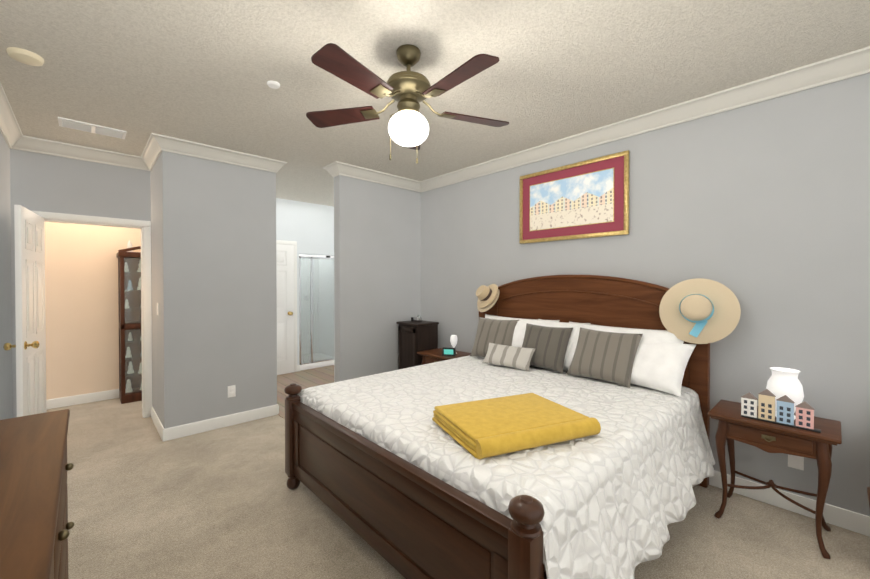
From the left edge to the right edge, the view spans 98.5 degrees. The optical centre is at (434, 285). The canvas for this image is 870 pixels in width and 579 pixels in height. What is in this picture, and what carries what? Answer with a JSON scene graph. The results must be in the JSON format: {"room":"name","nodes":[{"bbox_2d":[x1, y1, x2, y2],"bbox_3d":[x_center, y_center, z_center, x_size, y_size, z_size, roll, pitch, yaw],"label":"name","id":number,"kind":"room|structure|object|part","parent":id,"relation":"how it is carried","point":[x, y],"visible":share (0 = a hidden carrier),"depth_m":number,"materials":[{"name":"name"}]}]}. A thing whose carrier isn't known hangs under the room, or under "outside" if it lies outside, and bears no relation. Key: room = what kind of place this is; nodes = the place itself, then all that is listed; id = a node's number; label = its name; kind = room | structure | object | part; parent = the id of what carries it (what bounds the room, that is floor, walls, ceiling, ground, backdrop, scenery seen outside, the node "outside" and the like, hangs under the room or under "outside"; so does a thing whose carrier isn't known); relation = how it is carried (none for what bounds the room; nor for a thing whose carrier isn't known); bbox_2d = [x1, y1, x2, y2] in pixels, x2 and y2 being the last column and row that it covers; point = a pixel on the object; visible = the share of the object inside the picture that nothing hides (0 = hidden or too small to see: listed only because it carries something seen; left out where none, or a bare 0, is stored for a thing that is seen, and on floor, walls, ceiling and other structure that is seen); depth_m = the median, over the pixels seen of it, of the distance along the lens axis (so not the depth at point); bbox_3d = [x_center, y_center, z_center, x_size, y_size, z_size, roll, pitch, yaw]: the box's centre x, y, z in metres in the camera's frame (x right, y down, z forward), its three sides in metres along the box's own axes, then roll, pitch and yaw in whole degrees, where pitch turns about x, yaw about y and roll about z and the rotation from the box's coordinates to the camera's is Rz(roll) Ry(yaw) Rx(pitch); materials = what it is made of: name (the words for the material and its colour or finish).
{"room":"bedroom","nodes":[
{"label":"bedroom","id":0,"kind":"room"},
{"bbox_2d":[0,132,12,419],"bbox_3d":[-2.496,0.051,1.883,0.120,2.740,7.850,-1,1,-43],"label":"wall","id":1,"kind":"structure","parent":0,"point":[6,395],"depth_m":3.09,"materials":[{"name":"paint"}]},
{"bbox_2d":[0,82,27,149],"bbox_3d":[-1.738,-1.254,1.209,0.086,0.115,5.850,-1,1,-43],"label":"crown molding","id":2,"kind":"structure","parent":1,"relation":"attached to","point":[10,130],"depth_m":3.00,"materials":[{"name":"grey wood"}]},
{"bbox_2d":[10,149,151,417],"bbox_3d":[-3.442,0.032,3.715,0.997,2.740,0.120,-1,1,-43],"label":"wall","id":3,"kind":"structure","parent":0,"point":[48,183],"depth_m":3.58,"materials":[{"name":"paint"}]},
{"bbox_2d":[3,205,46,416],"bbox_3d":[-3.378,0.391,3.142,0.187,2.015,0.755,0,1,-37],"label":"bedroom door","id":4,"kind":"structure","parent":3,"relation":"in","point":[30,315],"depth_m":3.00,"materials":[{"name":"white wood"}]},
{"bbox_2d":[23,135,150,170],"bbox_3d":[-3.339,-1.280,3.657,0.907,0.115,0.086,-1,1,-43],"label":"crown molding","id":5,"kind":"structure","parent":3,"relation":"attached to","point":[37,145],"depth_m":3.60,"materials":[{"name":"grey wood"}]},
{"bbox_2d":[32,211,151,417],"bbox_3d":[-3.396,0.357,3.750,0.882,2.090,0.136,-1,1,-43],"label":"door frame","id":6,"kind":"structure","parent":3,"relation":"attached to","point":[146,317],"depth_m":3.97,"materials":[{"name":"white wood"}]},
{"bbox_2d":[45,222,140,399],"bbox_3d":[-3.827,0.020,4.861,2.000,2.740,0.120,-1,1,-43],"label":"wall","id":7,"kind":"structure","parent":0,"point":[81,309],"depth_m":4.45,"materials":[{"name":"paint"}]},
{"bbox_2d":[46,389,118,408],"bbox_3d":[-3.825,1.337,4.784,1.880,0.108,0.015,-1,1,-43],"label":"baseboard","id":8,"kind":"structure","parent":7,"relation":"attached to","point":[110,394],"depth_m":4.44,"materials":[{"name":"white wood"}]},
{"bbox_2d":[150,151,276,428],"bbox_3d":[-2.421,0.028,4.087,1.003,2.740,0.970,-1,1,-43],"label":"wall","id":9,"kind":"structure","parent":0,"point":[213,274],"depth_m":3.68,"materials":[{"name":"paint"}]},
{"bbox_2d":[140,142,159,169],"bbox_3d":[-2.751,-1.279,3.628,0.086,0.115,0.750,-1,1,-43],"label":"crown molding","id":10,"kind":"structure","parent":9,"relation":"attached to","point":[148,158],"depth_m":3.77,"materials":[{"name":"grey wood"}]},
{"bbox_2d":[151,407,163,438],"bbox_3d":[-2.756,1.348,3.712,0.015,0.108,0.840,-1,1,-43],"label":"baseboard","id":11,"kind":"structure","parent":9,"relation":"attached to","point":[157,423],"depth_m":3.69,"materials":[{"name":"white wood"}]},
{"bbox_2d":[148,133,279,172],"bbox_3d":[-2.100,-1.280,3.651,1.069,0.115,0.086,-1,1,-43],"label":"crown molding","id":12,"kind":"structure","parent":9,"relation":"attached to","point":[158,142],"depth_m":3.59,"materials":[{"name":"grey wood"}]},
{"bbox_2d":[158,404,277,441],"bbox_3d":[-2.098,1.348,3.728,0.998,0.108,0.015,-1,1,-43],"label":"baseboard","id":13,"kind":"structure","parent":9,"relation":"attached to","point":[184,430],"depth_m":3.68,"materials":[{"name":"white wood"}]},
{"bbox_2d":[228,385,235,397],"bbox_3d":[-2.049,1.061,3.774,0.072,0.115,0.009,-1,1,-43],"label":"electrical outlet","id":14,"kind":"object","parent":9,"relation":"attached to","point":[231,389],"depth_m":3.77,"materials":[{"name":"white plastic"}]},
{"bbox_2d":[276,198,299,364],"bbox_3d":[-2.929,0.007,6.096,1.000,2.740,1.100,-1,1,-43],"label":"wall","id":15,"kind":"structure","parent":0,"point":[287,220],"depth_m":5.93,"materials":[{"name":"paint"}]},
{"bbox_2d":[280,161,286,168],"bbox_3d":[-2.261,-1.291,4.698,0.086,0.115,1.836,-1,1,-43],"label":"crown molding","id":16,"kind":"structure","parent":15,"relation":"attached to","point":[282,163],"depth_m":4.04,"materials":[{"name":"grey wood"}]},
{"bbox_2d":[276,244,293,374],"bbox_3d":[-2.495,0.364,5.665,0.750,2.015,0.116,-1,1,-43],"label":"bathroom door","id":17,"kind":"structure","parent":15,"relation":"in","point":[285,300],"depth_m":5.84,"materials":[{"name":"white wood"}]},
{"bbox_2d":[276,240,296,371],"bbox_3d":[-2.533,0.337,5.705,0.880,2.090,0.016,-1,1,-43],"label":"door frame","id":18,"kind":"structure","parent":15,"relation":"attached to","point":[294,243],"depth_m":5.98,"materials":[{"name":"white wood"}]},
{"bbox_2d":[277,365,333,418],"bbox_3d":[-1.846,1.381,5.487,1.730,0.006,2.890,-1,1,-43],"label":"floor","id":19,"kind":"structure","parent":0,"point":[307,378],"depth_m":5.52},
{"bbox_2d":[299,254,333,370],"bbox_3d":[-2.191,0.375,6.578,0.726,1.984,0.806,-1,1,-43],"label":"shower","id":20,"kind":"object","parent":19,"relation":"on","point":[316,311],"visible":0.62,"depth_m":6.37,"materials":[{"name":"white"}]},
{"bbox_2d":[299,201,333,255],"bbox_3d":[-1.955,-0.945,6.312,0.730,0.840,0.100,-1,1,-43],"label":"wall","id":21,"kind":"structure","parent":0,"point":[316,229],"depth_m":6.23,"materials":[{"name":"paint"}]},
{"bbox_2d":[334,322,334,381],"bbox_3d":[-0.706,0.022,4.649,1.188,2.740,0.010,-1,1,-43],"label":"liner","id":22,"kind":"object","parent":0,"point":[334,351],"visible":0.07,"depth_m":4.25,"materials":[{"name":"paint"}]},
{"bbox_2d":[334,175,420,381],"bbox_3d":[-0.662,0.023,4.601,1.190,2.740,0.120,-1,1,-43],"label":"wall","id":23,"kind":"structure","parent":0,"point":[377,262],"depth_m":4.45,"materials":[{"name":"paint"}]},
{"bbox_2d":[328,161,419,190],"bbox_3d":[-0.667,-1.288,4.456,1.176,0.115,0.106,-1,1,-43],"label":"crown molding","id":24,"kind":"structure","parent":23,"relation":"attached to","point":[336,168],"depth_m":4.37,"materials":[{"name":"grey wood"}]},
{"bbox_2d":[0,0,869,206],"bbox_3d":[-1.048,-1.382,3.138,3.970,0.100,7.970,-1,1,-43],"label":"ceiling","id":25,"kind":"structure","parent":0,"point":[197,71],"depth_m":2.24,"materials":[{"name":"white paint"}]},
{"bbox_2d":[6,47,43,65],"bbox_3d":[-2.341,-1.304,2.143,0.148,0.036,0.148,-1,1,-43],"label":"smoke detector","id":26,"kind":"object","parent":25,"relation":"attached to","point":[24,56],"visible":0.98,"depth_m":2.12,"materials":[{"name":"beige plastic"}]},
{"bbox_2d":[58,117,126,138],"bbox_3d":[-2.880,-1.322,3.159,0.420,0.018,0.220,-1,1,-43],"label":"ceiling vent","id":27,"kind":"object","parent":25,"relation":"in","point":[89,127],"visible":0.98,"depth_m":3.13,"materials":[{"name":"white plastic"}]},
{"bbox_2d":[267,80,279,88],"bbox_3d":[-1.057,-1.316,2.453,0.082,0.018,0.082,-1,1,-43],"label":"detector","id":28,"kind":"object","parent":25,"relation":"attached to","point":[273,84],"visible":0.96,"depth_m":2.44,"materials":[{"name":"white plastic"}]},
{"bbox_2d":[306,43,508,163],"bbox_3d":[-0.133,-1.023,2.081,1.219,0.594,1.188,-1,1,-43],"label":"fan","id":29,"kind":"object","parent":25,"relation":"hanging from","point":[408,90],"visible":1,"depth_m":2.02,"materials":[{"name":"brown wood"}]},
{"bbox_3d":[-0.149,-0.882,2.115,0.228,0.176,0.228,-1,1,-43],"label":"globe","id":30,"kind":"part","parent":29,"relation":"part of","materials":[{"name":"white glass"}]},
{"bbox_2d":[47,398,869,578],"bbox_3d":[-1.048,1.458,3.168,3.970,0.100,7.970,-1,1,-43],"label":"floor carpet","id":31,"kind":"object","parent":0,"point":[145,501],"depth_m":2.23,"materials":[{"name":"beige carpet"}]},
{"bbox_2d":[0,409,73,578],"bbox_3d":[-0.794,0.996,0.485,0.434,0.880,2.870,-1,1,-43],"label":"dresser","id":32,"kind":"object","parent":31,"relation":"on","point":[35,524],"visible":1,"depth_m":1.05,"materials":[{"name":"brown wood"}]},
{"bbox_2d":[116,240,141,403],"bbox_3d":[-3.595,0.411,4.734,0.631,1.961,0.363,-1,1,-43],"label":"curio","id":33,"kind":"object","parent":31,"relation":"on","point":[129,312],"visible":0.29,"depth_m":4.55,"materials":[{"name":"brown wood"}]},
{"bbox_2d":[397,315,438,369],"bbox_3d":[-0.221,0.873,4.611,0.371,1.040,0.396,-1,1,-43],"label":"base cabinet","id":34,"kind":"object","parent":31,"relation":"on","point":[417,334],"visible":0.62,"depth_m":4.50,"materials":[{"name":"brown wood"}]},
{"bbox_2d":[411,315,421,321],"bbox_3d":[-0.233,0.397,4.632,0.075,0.089,0.177,-1,1,-43],"label":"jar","id":35,"kind":"object","parent":34,"relation":"on","point":[413,319],"depth_m":4.58,"materials":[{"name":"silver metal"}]},
{"bbox_2d":[417,335,470,364],"bbox_3d":[0.128,0.976,4.241,0.400,0.854,0.560,-1,1,-43],"label":"nightstand","id":36,"kind":"object","parent":31,"relation":"on","point":[436,355],"visible":0.35,"depth_m":4.17,"materials":[{"name":"brown wood"}]},
{"bbox_2d":[450,335,457,353],"bbox_3d":[0.212,0.653,4.206,0.084,0.207,0.084,-1,1,-43],"label":"lamp","id":37,"kind":"object","parent":36,"relation":"on","point":[453,339],"depth_m":4.18,"materials":[{"name":"white glass"}]},
{"bbox_2d":[284,275,740,578],"bbox_3d":[0.484,0.659,2.594,2.235,1.509,2.262,-1,1,-43],"label":"bed","id":38,"kind":"object","parent":31,"relation":"on","point":[553,427],"visible":1,"depth_m":2.03,"materials":[{"name":"white fabric"}]},
{"bbox_2d":[298,355,714,578],"bbox_3d":[0.464,0.968,2.622,2.060,0.498,2.159,-1,1,-43],"label":"quilt","id":39,"kind":"object","parent":38,"relation":"on","point":[608,498],"depth_m":1.87,"materials":[{"name":"white fabric"}]},
{"bbox_2d":[432,393,600,458],"bbox_3d":[0.399,0.688,1.921,0.804,0.080,0.713,-1,1,-43],"label":"blanket","id":40,"kind":"object","parent":38,"relation":"on","point":[528,425],"depth_m":1.76,"materials":[{"name":"yellow fabric"}]},
{"bbox_2d":[707,367,841,558],"bbox_3d":[2.024,0.960,2.249,0.453,0.927,0.560,-1,1,-43],"label":"nightstand","id":41,"kind":"object","parent":31,"relation":"on","point":[772,422],"visible":1,"depth_m":2.15,"materials":[{"name":"brown wood"}]},
{"bbox_2d":[867,487,869,506],"bbox_3d":[2.380,0.990,1.780,0.451,0.865,0.410,-1,1,-43],"label":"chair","id":42,"kind":"object","parent":31,"relation":"on","point":[868,490],"visible":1,"depth_m":2.00,"materials":[{"name":"brown wood"}]},
{"bbox_2d":[421,73,869,515],"bbox_3d":[0.359,0.024,4.467,0.120,2.740,7.970,-1,1,-43],"label":"wall","id":43,"kind":"structure","parent":0,"point":[760,211],"depth_m":2.50,"materials":[{"name":"paint"}]},
{"bbox_2d":[519,150,628,243],"bbox_3d":[1.219,-0.765,3.422,0.030,0.680,1.040,-1,1,-43],"label":"picture frame","id":44,"kind":"object","parent":43,"relation":"attached to","point":[585,199],"visible":1,"depth_m":3.35,"materials":[{"name":"gold metal"}]},
{"bbox_2d":[416,46,869,191],"bbox_3d":[1.352,-1.275,3.239,0.086,0.115,4.600,-1,1,-43],"label":"crown molding","id":45,"kind":"structure","parent":43,"relation":"attached to","point":[855,63],"depth_m":2.72,"materials":[{"name":"white wood"}]},
{"bbox_2d":[709,470,869,536],"bbox_3d":[1.378,1.353,3.291,0.015,0.108,4.600,-1,1,-43],"label":"baseboard","id":46,"kind":"structure","parent":43,"relation":"attached to","point":[847,519],"depth_m":2.33,"materials":[{"name":"white wood"}]},
{"bbox_2d":[788,454,803,470],"bbox_3d":[2.261,1.086,2.348,0.006,0.115,0.072,-1,1,-43],"label":"electrical outlet","id":47,"kind":"object","parent":43,"relation":"attached to","point":[797,462],"depth_m":2.34,"materials":[{"name":"white plastic"}]}
]}

